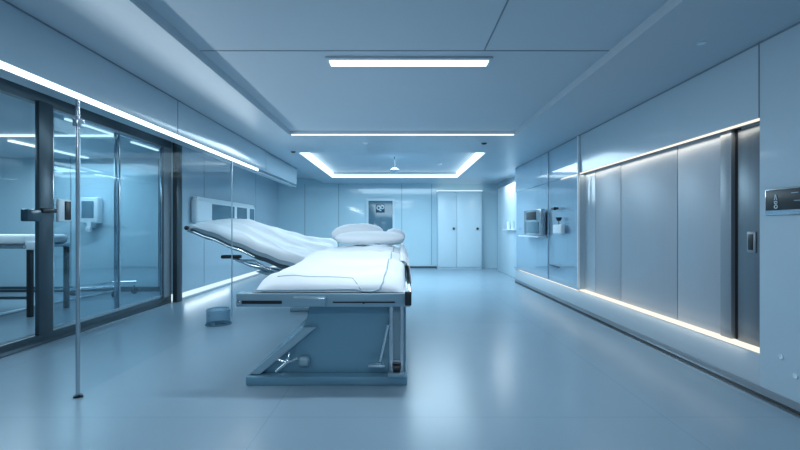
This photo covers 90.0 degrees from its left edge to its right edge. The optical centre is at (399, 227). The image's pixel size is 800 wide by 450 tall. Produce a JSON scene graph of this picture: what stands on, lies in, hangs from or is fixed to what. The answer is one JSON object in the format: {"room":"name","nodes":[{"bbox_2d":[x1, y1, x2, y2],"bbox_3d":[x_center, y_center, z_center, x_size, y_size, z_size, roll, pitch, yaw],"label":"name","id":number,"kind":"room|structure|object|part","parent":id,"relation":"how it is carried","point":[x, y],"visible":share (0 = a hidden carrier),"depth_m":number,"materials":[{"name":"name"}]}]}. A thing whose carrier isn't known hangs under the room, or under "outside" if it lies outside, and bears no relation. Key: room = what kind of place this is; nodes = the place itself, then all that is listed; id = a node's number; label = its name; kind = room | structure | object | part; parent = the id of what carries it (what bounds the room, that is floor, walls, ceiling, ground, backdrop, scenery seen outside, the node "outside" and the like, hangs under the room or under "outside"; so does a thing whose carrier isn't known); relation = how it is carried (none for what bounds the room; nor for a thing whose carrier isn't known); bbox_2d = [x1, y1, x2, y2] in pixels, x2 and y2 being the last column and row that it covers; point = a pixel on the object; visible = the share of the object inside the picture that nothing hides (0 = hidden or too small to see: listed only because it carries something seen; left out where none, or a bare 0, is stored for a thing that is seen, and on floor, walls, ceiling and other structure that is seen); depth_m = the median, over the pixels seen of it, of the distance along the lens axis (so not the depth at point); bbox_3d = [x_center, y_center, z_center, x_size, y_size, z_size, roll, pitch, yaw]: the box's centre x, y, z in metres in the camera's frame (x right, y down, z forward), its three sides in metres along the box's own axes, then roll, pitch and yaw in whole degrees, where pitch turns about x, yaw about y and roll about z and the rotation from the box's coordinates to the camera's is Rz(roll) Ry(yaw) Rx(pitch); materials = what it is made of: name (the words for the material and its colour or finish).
{"room":"operating room","nodes":[
{"label":"operating room","id":0,"kind":"room"},
{"bbox_2d":[0,158,159,286],"bbox_3d":[-6.355,-0.065,8.300,4.490,2.730,0.200,0,0,0],"label":"wall","id":1,"kind":"structure","parent":0,"point":[139,176],"depth_m":8.20,"materials":[{"name":"glass"}]},
{"bbox_2d":[0,287,159,291],"bbox_3d":[-6.360,1.250,8.193,4.480,0.100,0.015,0,0,0],"label":"baseboard","id":2,"kind":"structure","parent":1,"relation":"attached to","point":[123,289],"depth_m":8.19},
{"bbox_2d":[80,197,102,231],"bbox_3d":[-6.260,-0.270,8.092,0.380,0.700,0.185,0,0,0],"label":"wall dispenser","id":3,"kind":"object","parent":1,"relation":"attached to","point":[91,208],"visible":0.98,"depth_m":8.03,"materials":[{"name":"white plastic"}]},
{"bbox_3d":[-6.270,-0.370,8.027,0.240,0.340,0.025,0,0,0],"label":"window panel","id":4,"kind":"part","parent":3,"relation":"part of","materials":[{"name":"plastic"}]},
{"bbox_2d":[70,158,158,286],"bbox_3d":[-6.169,-0.115,8.195,2.462,2.630,0.010,0,0,0],"label":"trim","id":5,"kind":"structure","parent":1,"relation":"attached to","point":[70,158],"depth_m":8.19,"materials":[{"name":"metal"}]},
{"bbox_2d":[0,93,159,157],"bbox_3d":[-6.355,-1.480,4.950,4.490,0.100,6.900,0,0,0],"label":"ceiling","id":6,"kind":"structure","parent":0,"point":[17,116],"depth_m":6.46,"materials":[{"name":"paint"}]},
{"bbox_2d":[8,140,88,158],"bbox_3d":[-6.340,-1.417,7.300,0.080,0.024,1.600,0,0,0],"label":"recessed light","id":7,"kind":"object","parent":6,"relation":"in","point":[12,141],"visible":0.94,"depth_m":7.32,"materials":[{"name":"white plastic"}]},
{"bbox_2d":[0,135,113,136],"bbox_3d":[-5.870,-1.417,6.145,3.060,0.024,0.050,0,0,0],"label":"recessed light","id":8,"kind":"object","parent":6,"relation":"in","point":[0,135],"visible":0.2,"depth_m":6.14,"materials":[{"name":"white plastic"}]},
{"bbox_2d":[64,118,113,135],"bbox_3d":[-4.350,-1.417,5.650,0.040,0.024,0.900,0,0,0],"label":"recessed light","id":9,"kind":"object","parent":6,"relation":"in","point":[66,119],"visible":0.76,"depth_m":5.67,"materials":[{"name":"white plastic"}]},
{"bbox_2d":[130,141,158,150],"bbox_3d":[-4.425,-1.417,6.950,0.050,0.024,0.700,0,0,0],"label":"recessed light","id":10,"kind":"object","parent":6,"relation":"in","point":[139,144],"visible":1,"depth_m":6.89,"materials":[{"name":"white plastic"}]},
{"bbox_2d":[0,0,296,186],"bbox_3d":[-2.549,-1.249,3.300,0.143,0.522,12.600,0,0,0],"label":"bulkhead","id":11,"kind":"object","parent":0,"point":[35,55],"depth_m":3.40,"materials":[{"name":"white paint"}]},
{"bbox_2d":[171,142,277,293],"bbox_3d":[-4.038,-0.145,5.100,0.143,2.890,16.200,0,0,0],"label":"wall","id":12,"kind":"structure","parent":0,"point":[203,175],"depth_m":8.52,"materials":[{"name":"blue paint"}]},
{"bbox_2d":[0,77,173,359],"bbox_3d":[-4.010,-0.142,4.575,0.140,2.885,5.150,0,0,0],"label":"door frame","id":13,"kind":"structure","parent":12,"relation":"in","point":[20,345],"depth_m":4.51,"materials":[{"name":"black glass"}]},
{"bbox_2d":[21,208,56,221],"bbox_3d":[-3.945,-0.145,4.375,0.090,0.150,0.350,0,0,0],"label":"door lock","id":14,"kind":"object","parent":13,"relation":"attached to","point":[33,215],"visible":1,"depth_m":4.28,"materials":[{"name":"black plastic"}]},
{"bbox_2d":[53,109,120,328],"bbox_3d":[-3.971,-0.105,5.140,0.078,2.530,1.120,0,0,0],"label":"door","id":15,"kind":"structure","parent":13,"relation":"attached to","point":[63,206],"depth_m":5.32,"materials":[{"name":"metal"}]},
{"bbox_3d":[-3.960,-0.205,4.710,0.040,0.270,0.180,0,0,0],"label":"handle plate","id":16,"kind":"part","parent":15,"relation":"part of","materials":[{"name":"white plastic"}]},
{"bbox_2d":[114,133,161,307],"bbox_3d":[-4.035,-0.105,6.210,0.030,2.530,1.100,0,0,0],"label":"door","id":17,"kind":"structure","parent":13,"relation":"attached to","point":[115,134],"depth_m":5.67,"materials":[{"name":"metal"}]},
{"bbox_2d":[173,143,181,301],"bbox_3d":[-3.930,-0.142,7.065,0.080,2.885,0.170,0,0,0],"label":"trim","id":18,"kind":"structure","parent":12,"relation":"attached to","point":[177,149],"depth_m":6.99,"materials":[{"name":"grey metal"}]},
{"bbox_2d":[182,273,260,299],"bbox_3d":[-3.965,1.285,10.085,0.030,0.030,5.830,0,0,0],"label":"trim","id":19,"kind":"structure","parent":12,"relation":"attached to","point":[188,296],"depth_m":8.56,"materials":[{"name":"white"}]},
{"bbox_2d":[191,196,254,222],"bbox_3d":[-3.893,-0.350,9.075,0.142,0.500,3.050,0,0,0],"label":"console","id":20,"kind":"object","parent":12,"relation":"attached to","point":[203,209],"visible":0.7,"depth_m":8.33,"materials":[{"name":"white plastic"}]},
{"bbox_2d":[171,266,275,300],"bbox_3d":[-4.050,1.241,10.085,0.120,0.118,5.830,0,0,0],"label":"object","id":21,"kind":"structure","parent":12,"relation":"attached to","point":[213,285],"depth_m":8.58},
{"bbox_2d":[297,169,313,178],"bbox_3d":[-3.365,-1.640,5.100,1.490,0.100,16.200,0,0,0],"label":"ceiling","id":22,"kind":"structure","parent":0,"point":[300,175],"depth_m":12.11,"materials":[{"name":"paint"}]},
{"bbox_2d":[278,179,496,267],"bbox_3d":[-0.350,-0.180,13.098,7.900,2.960,0.204,0,0,0],"label":"wall","id":23,"kind":"structure","parent":0,"point":[314,208],"depth_m":13.00,"materials":[{"name":"blue paint"}]},
{"bbox_2d":[366,198,394,244],"bbox_3d":[-0.630,0.170,12.969,0.920,2.260,0.058,0,0,0],"label":"door","id":24,"kind":"structure","parent":23,"relation":"in","point":[386,220],"depth_m":12.95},
{"bbox_2d":[376,204,384,212],"bbox_3d":[-0.640,-0.640,12.931,0.280,0.280,0.038,0,0,0],"label":"door sign","id":25,"kind":"object","parent":24,"relation":"attached to","point":[380,208],"visible":1,"depth_m":12.94,"materials":[{"name":"white plastic"}]},
{"bbox_3d":[-0.630,0.170,12.969,0.920,2.260,0.058,0,0,0],"label":"frame","id":26,"kind":"part","parent":24,"relation":"part of","materials":[{"name":"metal"}]},
{"bbox_2d":[410,266,436,267],"bbox_3d":[-1.555,1.270,12.994,5.490,0.060,0.012,0,0,0],"label":"baseboard","id":27,"kind":"structure","parent":23,"relation":"attached to","point":[410,266],"depth_m":12.99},
{"bbox_2d":[0,268,799,449],"bbox_3d":[-2.500,1.360,5.100,12.200,0.120,16.200,0,0,0],"label":"floor","id":28,"kind":"structure","parent":0,"point":[494,362],"depth_m":3.24,"materials":[{"name":"plastic"}]},
{"bbox_2d":[0,234,70,316],"bbox_3d":[-6.290,0.700,6.175,2.020,1.200,0.850,0,0,0],"label":"examination table","id":29,"kind":"object","parent":28,"relation":"on","point":[7,241],"visible":0.84,"depth_m":5.84,"materials":[{"name":"metal"}]},
{"bbox_3d":[-5.400,0.800,5.840,0.060,1.000,0.060,0,0,0],"label":"leg","id":30,"kind":"part","parent":29,"relation":"part of","materials":[{"name":"black plastic"}]},
{"bbox_3d":[-6.360,0.175,6.175,1.840,0.150,0.810,0,0,0],"label":"mattress","id":31,"kind":"part","parent":29,"relation":"part of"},
{"bbox_3d":[-6.360,0.275,6.175,1.880,0.050,0.850,0,0,0],"label":"frame","id":32,"kind":"part","parent":29,"relation":"part of","materials":[{"name":"metal"}]},
{"bbox_3d":[-5.420,0.800,6.500,0.060,1.000,0.060,0,0,0],"label":"leg","id":33,"kind":"part","parent":29,"relation":"part of","materials":[{"name":"black plastic"}]},
{"bbox_2d":[0,290,113,316],"bbox_3d":[-5.721,1.260,6.702,0.128,0.080,2.606,0,0,3],"label":"rail","id":34,"kind":"object","parent":28,"relation":"on","point":[6,313],"visible":0.71,"depth_m":6.76,"materials":[{"name":"metal"}]},
{"bbox_2d":[60,280,136,296],"bbox_3d":[-5.857,1.167,7.543,1.326,0.265,0.835,0,0,0],"label":"trolley","id":35,"kind":"object","parent":28,"relation":"on","point":[97,285],"visible":0.7,"depth_m":7.68,"materials":[{"name":"silver metal"}]},
{"bbox_3d":[-5.848,1.110,7.524,1.308,0.150,0.798,0,0,0],"label":"frame","id":36,"kind":"part","parent":35,"relation":"part of","materials":[{"name":"silver metal"}]},
{"bbox_2d":[72,99,232,397],"bbox_3d":[-2.469,0.157,4.481,0.083,2.287,2.862,0,0,0],"label":"pole","id":37,"kind":"object","parent":28,"relation":"on","point":[77,122],"depth_m":3.07,"materials":[{"name":"metal"}]},
{"bbox_2d":[205,307,231,326],"bbox_3d":[-2.460,1.197,5.420,0.330,0.206,0.330,0,0,0],"label":"waste bin","id":38,"kind":"object","parent":28,"relation":"on","point":[218,323],"visible":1,"depth_m":5.42,"materials":[{"name":"plastic"}]},
{"bbox_2d":[184,218,337,310],"bbox_3d":[-2.192,0.567,6.550,2.185,1.465,0.989,0,0,0],"label":"hospital bed","id":39,"kind":"object","parent":28,"relation":"on","point":[280,248],"visible":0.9,"depth_m":6.21,"materials":[{"name":"white fabric"}]},
{"bbox_3d":[-2.160,0.362,6.117,2.080,0.705,0.023,0,0,0],"label":"rail","id":40,"kind":"part","parent":39,"relation":"part of","materials":[{"name":"silver metal"}]},
{"bbox_3d":[-2.160,0.212,6.580,2.120,0.755,0.928,0,0,0],"label":"mattress","id":41,"kind":"part","parent":39,"relation":"part of","materials":[{"name":"white fabric"}]},
{"bbox_3d":[-1.725,0.730,6.580,1.050,0.100,0.720,0,0,0],"label":"sub frame","id":42,"kind":"part","parent":39,"relation":"part of","materials":[{"name":"silver metal"}]},
{"bbox_3d":[-1.425,1.262,6.580,0.590,0.075,0.720,0,0,0],"label":"plate","id":43,"kind":"part","parent":39,"relation":"part of","materials":[{"name":"grey metal"}]},
{"bbox_2d":[236,243,411,384],"bbox_3d":[-0.578,0.765,4.774,1.488,1.071,3.207,0,0,0],"label":"examination table","id":44,"kind":"object","parent":28,"relation":"on","point":[357,297],"visible":1,"depth_m":3.40,"materials":[{"name":"white plastic"}]},
{"bbox_3d":[-0.618,0.582,3.270,1.405,0.107,0.100,0,0,0],"label":"rail","id":45,"kind":"part","parent":44,"relation":"part of","materials":[{"name":"grey metal"}]},
{"bbox_3d":[-0.608,1.264,4.400,1.335,0.072,2.200,0,0,0],"label":"plate","id":46,"kind":"part","parent":44,"relation":"part of","materials":[{"name":"paint"}]},
{"bbox_3d":[-0.570,0.408,4.805,1.268,0.357,3.090,0,0,0],"label":"mattress","id":47,"kind":"part","parent":44,"relation":"part of","materials":[{"name":"white fabric"}]},
{"bbox_2d":[331,223,382,243],"bbox_3d":[-0.640,0.085,6.050,0.781,0.313,0.406,0,0,0],"label":"pillow","id":48,"kind":"object","parent":44,"relation":"on","point":[362,226],"visible":0.56,"depth_m":5.91,"materials":[{"name":"white fabric"}]},
{"bbox_2d":[335,231,403,244],"bbox_3d":[-0.420,0.136,5.600,0.961,0.189,0.403,0,0,0],"label":"pillow","id":49,"kind":"object","parent":44,"relation":"on","point":[359,237],"visible":1,"depth_m":5.44,"materials":[{"name":"white fabric"}]},
{"bbox_3d":[-0.173,0.966,3.282,0.173,0.338,0.084,0,0,0],"label":"foot lever","id":50,"kind":"part","parent":44,"relation":"part of","materials":[{"name":"silver metal"}]},
{"bbox_2d":[387,228,404,244],"bbox_3d":[-0.080,0.130,6.080,0.310,0.255,0.380,0,0,0],"label":"pillow","id":51,"kind":"object","parent":44,"relation":"on","point":[399,231],"visible":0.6,"depth_m":5.96,"materials":[{"name":"white fabric"}]},
{"bbox_3d":[-0.030,0.927,3.355,0.120,0.585,0.090,0,0,0],"label":"post","id":52,"kind":"part","parent":44,"relation":"part of","materials":[{"name":"metal"}]},
{"bbox_3d":[0.084,0.578,4.620,0.023,0.045,2.560,0,0,0],"label":"rail","id":53,"kind":"part","parent":44,"relation":"part of","materials":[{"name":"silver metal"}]},
{"bbox_2d":[436,190,482,268],"bbox_3d":[1.900,0.052,12.794,1.440,2.495,0.408,0,0,0],"label":"closet","id":54,"kind":"object","parent":28,"relation":"on","point":[459,212],"visible":1,"depth_m":12.67,"materials":[{"name":"white plastic"}]},
{"bbox_3d":[1.505,0.050,12.687,0.570,2.380,0.023,0,0,0],"label":"door","id":55,"kind":"part","parent":54,"relation":"part of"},
{"bbox_3d":[2.195,0.050,12.687,0.770,2.380,0.023,0,0,0],"label":"door","id":56,"kind":"part","parent":54,"relation":"part of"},
{"bbox_2d":[6,0,799,183],"bbox_3d":[0.410,-1.565,5.100,5.780,0.270,16.200,0,0,0],"label":"ceiling","id":57,"kind":"structure","parent":0,"point":[558,70],"depth_m":3.52,"materials":[{"name":"white paint"}]},
{"bbox_2d":[389,157,399,172],"bbox_3d":[-0.120,-1.419,9.000,0.260,0.363,0.260,0,0,0],"label":"ceiling sensor","id":58,"kind":"object","parent":57,"relation":"attached to","point":[394,169],"visible":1,"depth_m":8.95,"materials":[{"name":"white plastic"}]},
{"bbox_2d":[291,134,513,134],"bbox_3d":[0.040,-1.442,6.188,3.440,0.016,0.020,0,0,0],"label":"tray","id":59,"kind":"object","parent":57,"relation":"on","point":[291,134],"depth_m":6.18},
{"bbox_2d":[144,0,667,176],"bbox_3d":[-0.075,-1.570,4.900,3.910,0.260,13.200,0,0,0],"label":"tray","id":60,"kind":"object","parent":57,"relation":"on","point":[264,61],"depth_m":3.72,"materials":[{"name":"white paint"}]},
{"bbox_2d":[325,57,492,66],"bbox_3d":[0.080,-1.496,3.620,1.480,0.027,0.200,0,0,0],"label":"recessed light","id":61,"kind":"object","parent":57,"relation":"in","point":[331,61],"visible":1,"depth_m":3.56,"materials":[{"name":"white plastic"}]},
{"bbox_2d":[329,60,488,65],"bbox_3d":[0.080,-1.487,3.615,1.420,0.010,0.110,0,0,0],"label":"diffuser","id":62,"kind":"object","parent":61,"relation":"attached to","point":[331,62],"depth_m":3.60,"materials":[{"name":"white plastic"}]},
{"bbox_2d":[697,41,706,44],"bbox_3d":[2.330,-1.427,3.090,0.060,0.006,0.060,0,0,0],"label":"recessed light","id":63,"kind":"object","parent":57,"relation":"in","point":[701,42],"visible":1,"depth_m":3.09,"materials":[{"name":"white plastic"}]},
{"bbox_2d":[497,22,799,402],"bbox_3d":[3.183,-0.065,5.100,0.833,2.730,16.200,0,0,0],"label":"wall","id":64,"kind":"structure","parent":0,"point":[762,81],"depth_m":3.06,"materials":[{"name":"white paint"}]},
{"bbox_2d":[498,182,515,276],"bbox_3d":[3.078,0.050,11.100,0.155,2.500,2.400,0,0,0],"label":"wall panel","id":65,"kind":"object","parent":64,"relation":"attached to","point":[506,195],"depth_m":11.27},
{"bbox_2d":[502,221,515,229],"bbox_3d":[2.930,-0.060,10.575,0.140,0.240,1.250,0,0,0],"label":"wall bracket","id":66,"kind":"object","parent":64,"relation":"attached to","point":[508,222],"visible":0.81,"depth_m":10.43,"materials":[{"name":"white plastic"}]},
{"bbox_2d":[514,136,579,289],"bbox_3d":[2.750,-0.230,7.875,0.032,2.380,3.450,0,0,0],"label":"glass panel","id":67,"kind":"object","parent":64,"relation":"attached to","point":[578,137],"visible":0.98,"depth_m":6.17,"materials":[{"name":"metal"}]},
{"bbox_2d":[518,209,546,237],"bbox_3d":[2.652,-0.090,8.075,0.160,0.540,1.250,0,0,0],"label":"station","id":68,"kind":"object","parent":67,"relation":"attached to","point":[534,220],"visible":1,"depth_m":7.79,"materials":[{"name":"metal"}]},
{"bbox_2d":[518,235,546,237],"bbox_3d":[2.652,0.168,8.075,0.160,0.025,1.250,0,0,0],"label":"shelf","id":69,"kind":"object","parent":68,"relation":"attached to","point":[518,235],"depth_m":7.73,"materials":[{"name":"white plastic"}]},
{"bbox_3d":[2.751,0.948,7.890,0.030,0.015,3.420,0,0,0],"label":"rail","id":70,"kind":"part","parent":67,"relation":"part of","materials":[{"name":"silver metal"}]},
{"bbox_2d":[553,217,564,233],"bbox_3d":[2.692,-0.040,6.800,0.110,0.280,0.360,0,0,0],"label":"dispenser","id":71,"kind":"object","parent":67,"relation":"attached to","point":[558,228],"visible":1,"depth_m":6.73,"materials":[{"name":"white plastic"}]},
{"bbox_2d":[520,270,578,290],"bbox_3d":[2.767,0.969,7.745,0.005,0.018,3.110,0,0,0],"label":"trim","id":72,"kind":"structure","parent":64,"relation":"attached to","point":[520,270],"depth_m":7.30,"materials":[{"name":"white"}]},
{"bbox_2d":[516,173,584,288],"bbox_3d":[2.833,0.053,7.910,0.082,1.803,3.380,0,0,0],"label":"wall panel","id":73,"kind":"object","parent":64,"relation":"attached to","point":[531,252],"depth_m":7.13,"materials":[{"name":"blue glass"}]},
{"bbox_2d":[585,170,595,292],"bbox_3d":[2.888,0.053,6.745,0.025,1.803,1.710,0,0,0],"label":"trim","id":74,"kind":"structure","parent":64,"relation":"attached to","point":[590,177],"depth_m":6.04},
{"bbox_2d":[596,163,620,300],"bbox_3d":[2.888,0.053,5.545,0.025,1.803,0.670,0,0,0],"label":"wall panel","id":75,"kind":"object","parent":64,"relation":"attached to","point":[608,179],"depth_m":5.51,"materials":[{"name":"metal"}]},
{"bbox_2d":[515,269,759,385],"bbox_3d":[3.035,1.117,6.340,0.530,0.285,6.520,0,0,0],"label":"trim","id":76,"kind":"structure","parent":64,"relation":"attached to","point":[744,363],"depth_m":4.14,"materials":[{"name":"grey paint"}]},
{"bbox_2d":[621,146,677,319],"bbox_3d":[2.888,0.053,4.675,0.025,1.803,1.050,0,0,0],"label":"wall panel","id":77,"kind":"object","parent":64,"relation":"attached to","point":[649,183],"depth_m":4.57,"materials":[{"name":"metal"}]},
{"bbox_2d":[514,279,799,418],"bbox_3d":[2.764,1.242,3.300,0.012,0.055,12.600,0,0,0],"label":"baseboard","id":78,"kind":"structure","parent":64,"relation":"attached to","point":[781,399],"depth_m":3.75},
{"bbox_2d":[561,118,759,179],"bbox_3d":[2.780,-0.841,4.995,0.016,0.017,3.810,0,0,0],"label":"light strip","id":79,"kind":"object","parent":64,"relation":"attached to","point":[758,119],"depth_m":3.96,"materials":[{"name":"white plastic"}]},
{"bbox_2d":[579,289,759,352],"bbox_3d":[3.047,0.968,6.345,0.505,0.012,6.510,0,0,0],"label":"light strip","id":80,"kind":"object","parent":64,"relation":"attached to","point":[689,326],"depth_m":3.99,"materials":[{"name":"white plastic"}]},
{"bbox_2d":[678,134,719,333],"bbox_3d":[2.888,0.053,3.855,0.025,1.803,0.570,0,0,0],"label":"wall panel","id":81,"kind":"object","parent":64,"relation":"attached to","point":[699,160],"depth_m":3.85,"materials":[{"name":"metal"}]},
{"bbox_2d":[720,124,759,346],"bbox_3d":[2.875,0.053,3.325,0.050,1.803,0.470,0,0,0],"label":"door","id":82,"kind":"structure","parent":64,"relation":"in","point":[739,148],"depth_m":3.37,"materials":[{"name":"metal"}]},
{"bbox_3d":[2.875,0.053,3.502,0.050,1.803,0.115,0,0,0],"label":"frame","id":83,"kind":"part","parent":82,"relation":"part of","materials":[{"name":"grey metal"}]},
{"bbox_3d":[2.866,0.115,3.260,0.012,0.170,0.080,0,0,0],"label":"handle","id":84,"kind":"part","parent":82,"relation":"part of","materials":[{"name":"silver metal"}]},
{"bbox_2d":[765,186,799,214],"bbox_3d":[2.758,-0.193,2.685,0.025,0.195,0.670,0,0,0],"label":"control display","id":85,"kind":"object","parent":64,"relation":"attached to","point":[778,201],"visible":1,"depth_m":2.88,"materials":[{"name":"metal"}]}
]}

